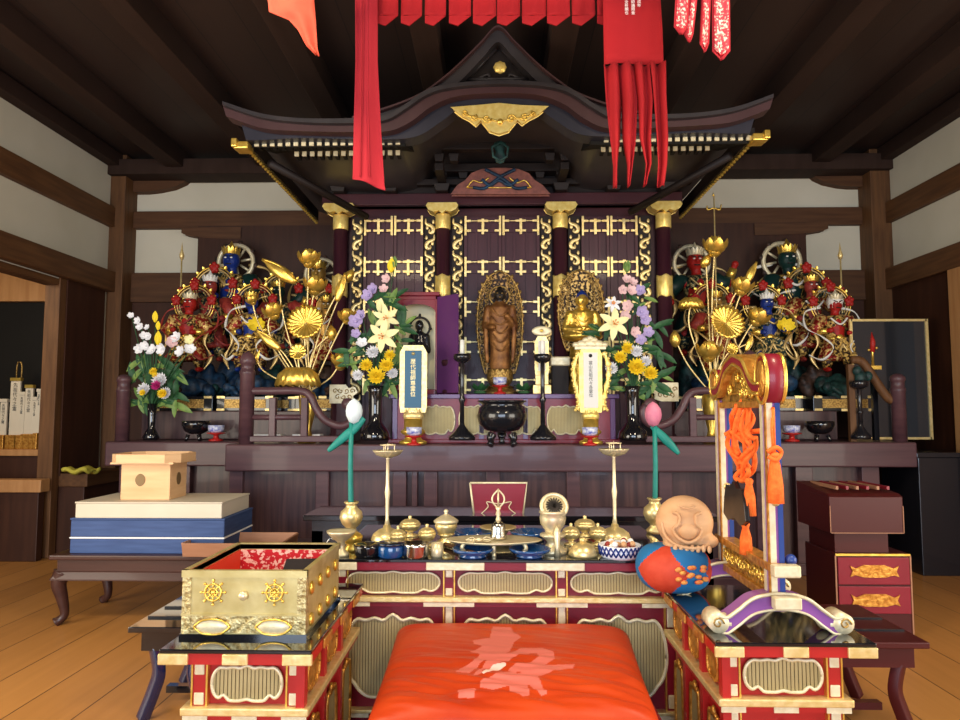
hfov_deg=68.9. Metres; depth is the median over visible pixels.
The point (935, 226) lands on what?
wall
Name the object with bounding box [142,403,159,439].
flower vase
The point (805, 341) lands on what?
guardian statue
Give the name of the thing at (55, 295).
trim
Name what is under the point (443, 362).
candlestick
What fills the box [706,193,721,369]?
gilt trident
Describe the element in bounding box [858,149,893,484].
pillar
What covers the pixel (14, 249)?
trim
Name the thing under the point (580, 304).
golden buddha
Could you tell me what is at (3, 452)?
trim
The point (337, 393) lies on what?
plaque
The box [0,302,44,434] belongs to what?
wall
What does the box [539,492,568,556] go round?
vase
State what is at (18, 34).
ceiling beam
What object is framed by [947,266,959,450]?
trim
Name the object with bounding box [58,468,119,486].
trim
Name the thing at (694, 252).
guardian statue
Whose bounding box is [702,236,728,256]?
flower
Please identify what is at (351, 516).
vase
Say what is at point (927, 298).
wall panel
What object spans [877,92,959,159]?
trim
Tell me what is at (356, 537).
brass vessel
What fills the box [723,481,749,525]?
gong
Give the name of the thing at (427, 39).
ceiling beam
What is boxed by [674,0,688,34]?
ribbon
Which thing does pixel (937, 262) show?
trim
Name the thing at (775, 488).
tassel
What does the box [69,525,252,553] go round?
storage box
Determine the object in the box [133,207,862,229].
wooden beam
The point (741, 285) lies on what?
flower
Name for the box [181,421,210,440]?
bowl
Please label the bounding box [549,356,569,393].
pedestal
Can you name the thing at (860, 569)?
base cabinet
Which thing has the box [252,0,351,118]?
ceiling beam
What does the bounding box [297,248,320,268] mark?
flower
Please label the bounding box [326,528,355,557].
dish
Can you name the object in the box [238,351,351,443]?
balustrade
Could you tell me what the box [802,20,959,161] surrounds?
ceiling beam
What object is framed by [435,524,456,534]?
bowl
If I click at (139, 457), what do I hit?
tray
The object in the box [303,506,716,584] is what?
table
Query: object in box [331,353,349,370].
flower
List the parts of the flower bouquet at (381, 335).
stem, stem, stem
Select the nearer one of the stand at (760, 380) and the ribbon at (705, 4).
the stand at (760, 380)
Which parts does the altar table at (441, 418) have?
post, gilt panel, scalloped frame, scalloped frame, gilt panel, post, post, scalloped frame, gilt panel, scalloped frame, gilt panel, post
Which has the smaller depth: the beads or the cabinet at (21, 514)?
the beads
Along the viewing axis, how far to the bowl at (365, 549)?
2.79 m
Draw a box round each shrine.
[222,25,773,440]
[396,292,458,393]
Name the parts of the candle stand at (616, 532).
stem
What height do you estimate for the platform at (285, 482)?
1.386 m
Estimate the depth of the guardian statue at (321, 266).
6.83 m
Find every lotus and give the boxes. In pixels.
[245,248,356,442]
[669,236,771,443]
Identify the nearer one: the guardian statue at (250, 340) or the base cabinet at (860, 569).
the base cabinet at (860, 569)
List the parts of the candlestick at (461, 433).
stem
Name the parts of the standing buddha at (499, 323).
lotus seat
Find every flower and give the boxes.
[245,295,257,304]
[246,316,264,330]
[261,302,282,319]
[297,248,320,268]
[303,275,327,295]
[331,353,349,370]
[337,308,356,324]
[696,341,722,362]
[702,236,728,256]
[731,276,754,295]
[748,306,771,326]
[777,317,795,330]
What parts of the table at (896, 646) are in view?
leg, leg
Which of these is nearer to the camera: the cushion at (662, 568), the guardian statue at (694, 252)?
the cushion at (662, 568)
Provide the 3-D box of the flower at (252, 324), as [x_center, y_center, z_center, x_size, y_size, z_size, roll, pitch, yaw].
[-2.015,-0.327,6.292,0.168,0.129,0.077,1,-4,-10]
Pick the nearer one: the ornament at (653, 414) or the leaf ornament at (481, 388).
the ornament at (653, 414)
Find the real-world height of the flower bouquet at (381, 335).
1.112 m
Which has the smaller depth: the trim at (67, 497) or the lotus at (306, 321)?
the lotus at (306, 321)
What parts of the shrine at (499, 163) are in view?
door, door, gable moulding, door, gable moulding, door, door, door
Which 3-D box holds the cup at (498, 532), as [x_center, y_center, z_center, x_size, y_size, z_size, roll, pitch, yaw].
[0.076,0.707,2.914,0.076,0.070,0.076,0,-4,1]
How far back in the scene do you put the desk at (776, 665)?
2.04 m
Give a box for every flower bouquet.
[126,311,195,417]
[332,256,417,398]
[581,260,676,399]
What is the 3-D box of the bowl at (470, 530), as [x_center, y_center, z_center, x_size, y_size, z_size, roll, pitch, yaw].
[-0.036,0.798,3.183,0.191,0.041,0.191,0,-4,1]
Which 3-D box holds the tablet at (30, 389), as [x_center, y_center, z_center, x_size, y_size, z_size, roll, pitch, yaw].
[-4.314,0.543,6.692,0.083,0.610,0.100,0,-4,1]
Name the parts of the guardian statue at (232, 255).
crown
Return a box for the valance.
[378,0,602,25]
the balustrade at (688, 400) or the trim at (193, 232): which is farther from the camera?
the trim at (193, 232)
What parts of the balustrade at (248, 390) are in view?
post, rail, rail, curled rail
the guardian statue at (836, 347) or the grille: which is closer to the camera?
the grille
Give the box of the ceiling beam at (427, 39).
[407,0,446,90]
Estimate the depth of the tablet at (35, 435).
6.67 m
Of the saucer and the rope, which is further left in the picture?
the saucer
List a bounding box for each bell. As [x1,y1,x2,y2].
[490,488,506,539]
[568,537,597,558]
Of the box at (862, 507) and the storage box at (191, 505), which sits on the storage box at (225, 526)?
the storage box at (191, 505)
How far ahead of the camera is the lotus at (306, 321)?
5.51 m
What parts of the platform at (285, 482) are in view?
leg, panel, leg, incense burner, leg, wing panel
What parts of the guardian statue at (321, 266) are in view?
crown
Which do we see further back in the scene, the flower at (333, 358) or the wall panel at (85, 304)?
the wall panel at (85, 304)
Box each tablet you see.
[0,399,9,448]
[5,378,22,448]
[14,392,24,448]
[20,385,35,448]
[28,397,37,448]
[32,389,40,448]
[399,345,426,444]
[532,326,550,393]
[570,336,611,444]
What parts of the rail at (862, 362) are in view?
curved rail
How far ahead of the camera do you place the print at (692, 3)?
2.70 m
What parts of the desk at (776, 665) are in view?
panel, scalloped frame, scalloped frame, panel, post, post, panel, scalloped frame, scalloped frame, panel, post, post, panel, scalloped frame, scalloped frame, post, post, post, under rail, rail, gilt panel, scalloped frame, post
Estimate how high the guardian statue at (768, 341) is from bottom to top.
1.209 m
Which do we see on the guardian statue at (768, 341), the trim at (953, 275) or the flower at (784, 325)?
the flower at (784, 325)
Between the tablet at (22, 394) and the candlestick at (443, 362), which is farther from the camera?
the tablet at (22, 394)
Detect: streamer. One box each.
[268,0,318,56]
[353,0,385,190]
[603,0,667,188]
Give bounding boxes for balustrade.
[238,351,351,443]
[639,350,759,443]
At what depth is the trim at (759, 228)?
7.25 m
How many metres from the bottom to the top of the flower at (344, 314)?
0.132 m
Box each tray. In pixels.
[110,451,195,463]
[181,532,298,556]
[446,534,541,556]
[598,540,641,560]
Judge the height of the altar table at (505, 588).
0.720 m
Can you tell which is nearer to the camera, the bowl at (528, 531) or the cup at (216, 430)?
the bowl at (528, 531)
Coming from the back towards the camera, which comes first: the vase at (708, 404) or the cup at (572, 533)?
the vase at (708, 404)
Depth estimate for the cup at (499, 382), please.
5.41 m
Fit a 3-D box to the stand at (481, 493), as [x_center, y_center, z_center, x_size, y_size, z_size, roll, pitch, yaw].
[0.104,0.783,3.993,0.328,0.189,0.157,0,-4,1]
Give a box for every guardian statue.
[157,280,218,410]
[178,244,243,396]
[200,241,271,395]
[216,278,283,410]
[256,265,315,410]
[287,255,332,388]
[295,283,332,410]
[671,242,738,410]
[683,278,744,410]
[739,280,803,410]
[750,238,826,395]
[776,244,844,396]
[803,281,870,410]
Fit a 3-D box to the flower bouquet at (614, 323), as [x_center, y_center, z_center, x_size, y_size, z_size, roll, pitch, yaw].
[1.135,-0.231,5.263,0.725,1.083,0.211,0,-4,1]
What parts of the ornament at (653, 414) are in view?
stem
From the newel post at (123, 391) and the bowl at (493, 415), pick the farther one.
the newel post at (123, 391)
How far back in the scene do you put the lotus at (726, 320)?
5.43 m
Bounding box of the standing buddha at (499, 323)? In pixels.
[475,270,523,393]
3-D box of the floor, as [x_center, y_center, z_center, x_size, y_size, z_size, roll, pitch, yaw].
[0.021,1.420,0.897,12.000,0.100,13.200,0,-4,1]
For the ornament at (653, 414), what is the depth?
3.38 m
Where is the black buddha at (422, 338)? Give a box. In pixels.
[408,314,431,388]
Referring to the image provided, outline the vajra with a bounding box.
[465,536,492,542]
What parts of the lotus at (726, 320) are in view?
stem, stem, stem, stem, stem, stem, stem, stem, stem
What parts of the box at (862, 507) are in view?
lid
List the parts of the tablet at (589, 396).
frame, crown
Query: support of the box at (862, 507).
on the base cabinet at (860, 569)
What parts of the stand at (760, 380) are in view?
post, gilt moulding, carved panel, post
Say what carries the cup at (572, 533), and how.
on the altar table at (505, 588)
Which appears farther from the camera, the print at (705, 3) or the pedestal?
the pedestal
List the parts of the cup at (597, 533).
cup lid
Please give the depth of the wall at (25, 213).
6.33 m
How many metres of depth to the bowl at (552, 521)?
2.86 m
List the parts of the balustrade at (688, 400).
curled rail, rail, rail, post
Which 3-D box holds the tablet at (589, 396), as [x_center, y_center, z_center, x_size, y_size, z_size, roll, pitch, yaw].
[0.833,0.223,5.241,0.313,0.811,0.126,0,-4,1]
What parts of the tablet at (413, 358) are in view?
frame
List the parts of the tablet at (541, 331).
crown, frame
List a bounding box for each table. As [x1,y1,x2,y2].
[49,538,311,625]
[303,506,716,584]
[338,525,675,719]
[388,394,619,442]
[819,604,929,719]
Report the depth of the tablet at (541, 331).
5.43 m
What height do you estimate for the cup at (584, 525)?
0.096 m
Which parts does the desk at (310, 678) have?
post, gilt panel, scalloped frame, rail, under rail, post, post, scalloped frame, panel, scalloped frame, post, post, scalloped frame, panel, panel, scalloped frame, post, post, panel, scalloped frame, panel, scalloped frame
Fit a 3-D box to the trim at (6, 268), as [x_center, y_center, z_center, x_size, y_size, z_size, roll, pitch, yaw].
[-3.949,-0.799,5.310,0.140,0.060,2.300,0,-4,1]
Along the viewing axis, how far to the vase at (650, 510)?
3.34 m
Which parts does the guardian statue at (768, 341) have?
crown, gilt panel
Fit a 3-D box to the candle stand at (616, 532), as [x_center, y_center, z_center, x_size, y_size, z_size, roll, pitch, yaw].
[0.614,0.595,3.198,0.145,0.448,0.145,0,-4,1]
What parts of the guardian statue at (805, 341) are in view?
crown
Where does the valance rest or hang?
hanging from the ceiling
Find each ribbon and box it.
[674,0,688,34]
[684,0,696,42]
[699,0,710,52]
[712,0,729,60]
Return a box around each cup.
[207,425,224,440]
[390,525,406,540]
[399,515,420,536]
[405,427,422,444]
[418,524,435,546]
[431,542,442,557]
[490,521,506,539]
[492,377,507,393]
[562,523,579,545]
[574,515,594,536]
[581,427,598,445]
[589,523,606,545]
[782,425,801,441]
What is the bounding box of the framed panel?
[847,319,933,438]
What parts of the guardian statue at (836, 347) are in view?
crown, gilt panel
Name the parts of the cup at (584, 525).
cup lid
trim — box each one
[0,70,122,165]
[0,146,114,226]
[0,230,115,291]
[0,261,58,284]
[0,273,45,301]
[0,449,37,455]
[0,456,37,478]
[0,478,49,492]
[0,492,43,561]
[37,278,66,557]
[55,481,118,552]
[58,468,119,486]
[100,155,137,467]
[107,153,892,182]
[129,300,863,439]
[130,270,865,302]
[133,181,189,194]
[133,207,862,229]
[181,227,240,238]
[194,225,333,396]
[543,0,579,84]
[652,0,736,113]
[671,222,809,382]
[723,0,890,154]
[754,223,827,234]
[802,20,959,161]
[809,176,862,189]
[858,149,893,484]
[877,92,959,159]
[885,163,959,222]
[885,242,959,288]
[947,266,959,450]
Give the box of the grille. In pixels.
[546,498,562,511]
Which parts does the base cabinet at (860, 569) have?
drawer, handle plate, drawer, handle plate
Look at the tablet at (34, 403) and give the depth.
6.67 m
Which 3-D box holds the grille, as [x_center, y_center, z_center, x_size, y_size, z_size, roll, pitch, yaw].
[0.307,0.602,2.894,0.070,0.070,0.004,0,-36,1]
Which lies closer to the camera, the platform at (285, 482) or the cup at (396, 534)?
the cup at (396, 534)
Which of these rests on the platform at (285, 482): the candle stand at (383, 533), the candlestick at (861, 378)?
the candlestick at (861, 378)
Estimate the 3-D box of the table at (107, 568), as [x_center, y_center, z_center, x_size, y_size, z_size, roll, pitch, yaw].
[-1.847,1.430,4.537,1.556,0.439,0.620,0,-4,1]
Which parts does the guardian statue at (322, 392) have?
gilt panel, crown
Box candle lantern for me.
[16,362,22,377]
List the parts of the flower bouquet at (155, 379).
stem, stem, stem, stem, stem, stem, stem, stem, stem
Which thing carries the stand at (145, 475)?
on the storage box at (191, 505)
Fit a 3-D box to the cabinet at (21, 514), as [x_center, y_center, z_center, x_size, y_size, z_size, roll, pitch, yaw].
[-4.817,1.462,6.173,1.900,0.600,0.080,0,-4,1]
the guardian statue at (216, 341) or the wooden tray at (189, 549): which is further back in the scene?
the guardian statue at (216, 341)
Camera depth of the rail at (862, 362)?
5.73 m
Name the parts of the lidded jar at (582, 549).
knob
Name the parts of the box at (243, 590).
plaque frame, knob, plaque frame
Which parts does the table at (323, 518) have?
leg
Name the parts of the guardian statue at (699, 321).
crown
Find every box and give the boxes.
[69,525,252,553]
[70,508,252,536]
[75,493,249,517]
[179,542,340,638]
[796,481,904,533]
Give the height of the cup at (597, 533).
0.096 m
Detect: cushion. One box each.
[368,623,658,719]
[635,541,711,593]
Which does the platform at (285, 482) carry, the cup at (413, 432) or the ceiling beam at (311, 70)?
the cup at (413, 432)
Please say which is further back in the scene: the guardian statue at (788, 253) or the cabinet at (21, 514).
the guardian statue at (788, 253)
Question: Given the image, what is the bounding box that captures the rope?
[724,399,759,554]
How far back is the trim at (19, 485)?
6.11 m
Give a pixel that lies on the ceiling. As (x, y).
(231, 38)
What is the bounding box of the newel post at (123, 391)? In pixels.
[115,374,131,440]
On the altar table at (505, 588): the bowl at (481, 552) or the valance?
the bowl at (481, 552)
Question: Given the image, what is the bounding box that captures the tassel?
[766,407,783,503]
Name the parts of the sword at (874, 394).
blade, stem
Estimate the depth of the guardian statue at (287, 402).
6.69 m
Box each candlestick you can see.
[441,359,457,393]
[448,339,475,440]
[529,340,556,440]
[849,366,872,438]
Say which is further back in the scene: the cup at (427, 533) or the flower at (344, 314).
the flower at (344, 314)
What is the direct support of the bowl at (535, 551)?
on the altar table at (505, 588)
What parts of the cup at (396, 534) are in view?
cup lid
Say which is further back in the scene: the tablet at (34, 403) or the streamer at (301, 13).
the tablet at (34, 403)
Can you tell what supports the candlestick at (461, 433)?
on the platform at (285, 482)
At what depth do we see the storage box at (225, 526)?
4.32 m
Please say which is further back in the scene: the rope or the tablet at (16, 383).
the tablet at (16, 383)
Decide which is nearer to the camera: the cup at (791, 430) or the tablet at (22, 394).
the cup at (791, 430)
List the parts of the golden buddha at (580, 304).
lotus seat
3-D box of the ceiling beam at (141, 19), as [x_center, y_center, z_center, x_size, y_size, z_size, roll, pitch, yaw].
[-2.332,-2.538,1.066,0.180,0.180,12.850,0,-4,1]
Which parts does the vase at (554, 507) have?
open lid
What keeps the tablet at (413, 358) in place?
on the platform at (285, 482)
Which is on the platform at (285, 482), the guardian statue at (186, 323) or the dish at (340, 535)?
the guardian statue at (186, 323)
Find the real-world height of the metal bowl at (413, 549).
0.056 m
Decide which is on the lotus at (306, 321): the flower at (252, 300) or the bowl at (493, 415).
the flower at (252, 300)
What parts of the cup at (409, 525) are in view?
cup lid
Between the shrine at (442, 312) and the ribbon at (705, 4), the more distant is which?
the shrine at (442, 312)
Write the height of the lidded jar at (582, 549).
0.076 m
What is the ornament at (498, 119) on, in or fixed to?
attached to the shrine at (499, 163)
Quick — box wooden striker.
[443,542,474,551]
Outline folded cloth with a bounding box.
[61,465,101,474]
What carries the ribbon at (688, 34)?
hanging from the rod
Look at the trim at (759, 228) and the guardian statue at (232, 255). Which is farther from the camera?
the trim at (759, 228)
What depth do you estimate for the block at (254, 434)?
5.51 m
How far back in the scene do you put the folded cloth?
6.30 m
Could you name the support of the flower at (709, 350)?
on the lotus at (726, 320)
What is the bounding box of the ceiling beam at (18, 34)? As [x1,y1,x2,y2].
[0,0,191,166]
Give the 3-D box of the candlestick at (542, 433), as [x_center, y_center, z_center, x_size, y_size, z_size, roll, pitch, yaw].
[0.468,0.221,5.229,0.202,0.749,0.202,0,-4,1]
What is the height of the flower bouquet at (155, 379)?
0.927 m
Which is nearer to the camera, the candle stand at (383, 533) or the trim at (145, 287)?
the candle stand at (383, 533)
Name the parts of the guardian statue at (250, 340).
gilt panel, crown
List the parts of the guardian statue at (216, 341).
crown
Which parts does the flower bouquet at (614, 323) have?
stem, stem, stem, stem, stem, stem, stem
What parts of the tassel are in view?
cord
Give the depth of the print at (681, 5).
2.68 m
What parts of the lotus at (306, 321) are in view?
stem, stem, stem, stem, stem, stem, stem, stem, stem, stem, stem, stem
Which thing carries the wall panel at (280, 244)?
attached to the wall at (157, 251)
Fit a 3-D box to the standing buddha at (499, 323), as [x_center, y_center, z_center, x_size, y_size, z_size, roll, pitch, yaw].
[0.139,-0.233,5.688,0.372,1.030,0.293,-2,-5,24]
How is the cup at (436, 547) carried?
on the altar table at (505, 588)
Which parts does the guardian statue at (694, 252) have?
crown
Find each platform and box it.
[105,400,916,584]
[652,703,661,719]
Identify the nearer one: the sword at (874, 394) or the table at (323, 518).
the table at (323, 518)
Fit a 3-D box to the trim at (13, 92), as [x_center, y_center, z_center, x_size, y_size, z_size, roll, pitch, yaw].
[-3.923,-2.541,1.026,0.120,0.140,12.700,0,-4,1]
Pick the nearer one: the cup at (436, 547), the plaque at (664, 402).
the cup at (436, 547)
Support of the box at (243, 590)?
on the desk at (310, 678)
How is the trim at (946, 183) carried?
attached to the wall at (935, 226)
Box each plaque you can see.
[329,385,357,435]
[653,383,678,435]
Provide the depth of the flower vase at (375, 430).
5.28 m
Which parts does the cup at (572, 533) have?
cup lid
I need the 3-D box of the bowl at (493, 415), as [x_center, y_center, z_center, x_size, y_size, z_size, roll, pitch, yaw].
[0.164,0.421,5.241,0.381,0.235,0.381,0,-4,1]
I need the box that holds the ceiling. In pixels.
[0,0,959,158]
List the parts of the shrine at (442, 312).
open door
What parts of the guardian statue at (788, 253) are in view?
crown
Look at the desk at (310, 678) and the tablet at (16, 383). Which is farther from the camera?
the tablet at (16, 383)
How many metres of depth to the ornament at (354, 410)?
3.28 m
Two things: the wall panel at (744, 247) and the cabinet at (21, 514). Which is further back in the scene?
the wall panel at (744, 247)
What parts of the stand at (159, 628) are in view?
leg, leg, leg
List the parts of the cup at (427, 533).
cup lid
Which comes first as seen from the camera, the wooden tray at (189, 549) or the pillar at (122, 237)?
the wooden tray at (189, 549)
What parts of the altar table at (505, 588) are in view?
post, gilt panel, scalloped frame, gilt panel, scalloped frame, post, post, scalloped frame, gilt panel, scalloped frame, under rail, gilt panel, rail, rail, post, post, gilt panel, scalloped frame, scalloped frame, gilt panel, post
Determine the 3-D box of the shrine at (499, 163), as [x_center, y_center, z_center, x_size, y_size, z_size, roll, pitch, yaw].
[0.131,-0.744,5.825,3.658,2.828,2.590,0,-4,1]
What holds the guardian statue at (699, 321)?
on the platform at (285, 482)
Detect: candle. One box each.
[460,339,464,353]
[540,340,544,353]
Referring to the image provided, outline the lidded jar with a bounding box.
[434,509,457,546]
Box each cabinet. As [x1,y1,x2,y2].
[805,525,914,634]
[881,449,959,575]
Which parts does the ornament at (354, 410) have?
stem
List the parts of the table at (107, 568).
leg, leg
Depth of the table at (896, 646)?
2.78 m
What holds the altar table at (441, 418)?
on the platform at (285, 482)
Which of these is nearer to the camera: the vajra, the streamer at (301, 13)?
the streamer at (301, 13)
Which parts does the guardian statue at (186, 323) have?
gilt panel, crown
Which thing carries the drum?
on the cushion at (662, 568)
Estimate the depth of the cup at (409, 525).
3.26 m
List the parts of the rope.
cord, cord, cord, cord, cord, cord, cord, cord, cord, cord, cord, cord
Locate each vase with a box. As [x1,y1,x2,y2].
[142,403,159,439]
[340,501,362,531]
[360,385,389,440]
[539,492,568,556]
[618,386,647,440]
[643,497,661,533]
[702,394,719,443]
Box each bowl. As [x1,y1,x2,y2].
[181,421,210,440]
[354,541,378,558]
[377,540,404,558]
[403,540,429,559]
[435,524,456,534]
[452,545,493,559]
[454,527,490,535]
[477,400,526,431]
[509,544,550,559]
[510,527,544,541]
[539,510,565,533]
[804,421,834,441]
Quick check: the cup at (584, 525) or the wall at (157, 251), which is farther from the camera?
the wall at (157, 251)
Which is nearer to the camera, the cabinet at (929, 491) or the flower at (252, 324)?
the cabinet at (929, 491)
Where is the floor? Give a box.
[0,558,959,719]
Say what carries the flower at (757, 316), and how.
on the lotus at (726, 320)
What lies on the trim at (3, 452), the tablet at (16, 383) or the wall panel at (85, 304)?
the tablet at (16, 383)
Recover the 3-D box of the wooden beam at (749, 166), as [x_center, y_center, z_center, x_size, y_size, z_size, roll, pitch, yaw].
[0.163,-1.995,7.296,8.020,0.160,0.300,0,-4,1]
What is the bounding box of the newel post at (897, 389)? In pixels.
[889,374,907,441]
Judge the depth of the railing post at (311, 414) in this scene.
5.46 m
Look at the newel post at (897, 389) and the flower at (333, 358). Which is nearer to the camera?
the flower at (333, 358)
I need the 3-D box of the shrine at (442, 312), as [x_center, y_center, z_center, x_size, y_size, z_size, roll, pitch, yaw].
[-0.425,-0.132,5.616,0.527,0.818,0.400,0,-4,1]
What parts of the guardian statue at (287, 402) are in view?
crown, gilt panel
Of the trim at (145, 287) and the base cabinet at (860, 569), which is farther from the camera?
the trim at (145, 287)
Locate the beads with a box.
[604,537,635,547]
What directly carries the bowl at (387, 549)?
on the altar table at (505, 588)
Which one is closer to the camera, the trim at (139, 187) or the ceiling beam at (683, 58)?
the ceiling beam at (683, 58)
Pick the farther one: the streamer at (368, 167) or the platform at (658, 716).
the streamer at (368, 167)
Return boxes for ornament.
[327,399,365,501]
[451,103,547,135]
[471,383,489,393]
[514,383,532,393]
[645,402,679,498]
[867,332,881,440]
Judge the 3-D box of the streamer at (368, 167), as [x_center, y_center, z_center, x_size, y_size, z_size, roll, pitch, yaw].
[-0.498,-1.365,3.170,0.150,1.215,0.043,0,-4,1]
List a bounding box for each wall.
[0,97,110,467]
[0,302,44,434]
[135,178,860,272]
[890,117,959,264]
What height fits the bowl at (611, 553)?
0.052 m
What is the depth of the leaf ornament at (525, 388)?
5.44 m
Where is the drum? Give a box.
[656,495,718,552]
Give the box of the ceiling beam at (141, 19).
[98,0,259,165]
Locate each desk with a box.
[158,583,362,719]
[662,585,877,719]
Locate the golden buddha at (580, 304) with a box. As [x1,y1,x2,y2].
[557,269,605,393]
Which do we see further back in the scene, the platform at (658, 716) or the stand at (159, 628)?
the stand at (159, 628)
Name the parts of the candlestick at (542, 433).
stem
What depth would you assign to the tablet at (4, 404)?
6.68 m
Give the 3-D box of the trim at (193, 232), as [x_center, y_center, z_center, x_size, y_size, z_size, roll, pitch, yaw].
[-2.836,-1.336,7.432,0.632,0.123,0.100,0,-4,1]
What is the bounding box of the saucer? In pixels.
[480,524,515,533]
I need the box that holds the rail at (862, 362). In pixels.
[846,356,892,441]
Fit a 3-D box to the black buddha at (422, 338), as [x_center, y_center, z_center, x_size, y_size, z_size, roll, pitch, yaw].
[-0.492,-0.071,5.673,0.202,0.624,0.146,0,-4,1]
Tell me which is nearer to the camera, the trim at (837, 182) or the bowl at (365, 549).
the bowl at (365, 549)
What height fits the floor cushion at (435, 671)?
0.133 m
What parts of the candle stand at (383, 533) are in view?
stem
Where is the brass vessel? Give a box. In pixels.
[345,532,362,551]
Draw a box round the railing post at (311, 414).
[298,392,316,442]
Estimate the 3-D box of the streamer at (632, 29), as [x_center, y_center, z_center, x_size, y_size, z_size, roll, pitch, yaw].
[0.688,-1.350,3.111,0.274,1.186,0.054,0,-4,1]
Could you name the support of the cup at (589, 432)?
on the platform at (285, 482)
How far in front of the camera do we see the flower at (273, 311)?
5.52 m
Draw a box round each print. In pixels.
[676,0,687,28]
[687,0,695,37]
[702,0,708,47]
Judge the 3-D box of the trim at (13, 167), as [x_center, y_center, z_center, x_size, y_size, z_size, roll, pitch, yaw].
[-3.953,-1.948,0.982,0.060,0.210,12.700,0,-4,1]
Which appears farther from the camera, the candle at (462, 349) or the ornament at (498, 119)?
the candle at (462, 349)
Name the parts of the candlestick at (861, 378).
stem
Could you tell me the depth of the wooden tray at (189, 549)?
4.29 m
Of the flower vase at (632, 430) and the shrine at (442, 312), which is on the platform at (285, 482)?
the flower vase at (632, 430)
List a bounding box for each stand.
[110,451,195,499]
[128,596,190,719]
[371,444,402,541]
[469,482,526,512]
[599,441,630,540]
[679,352,854,633]

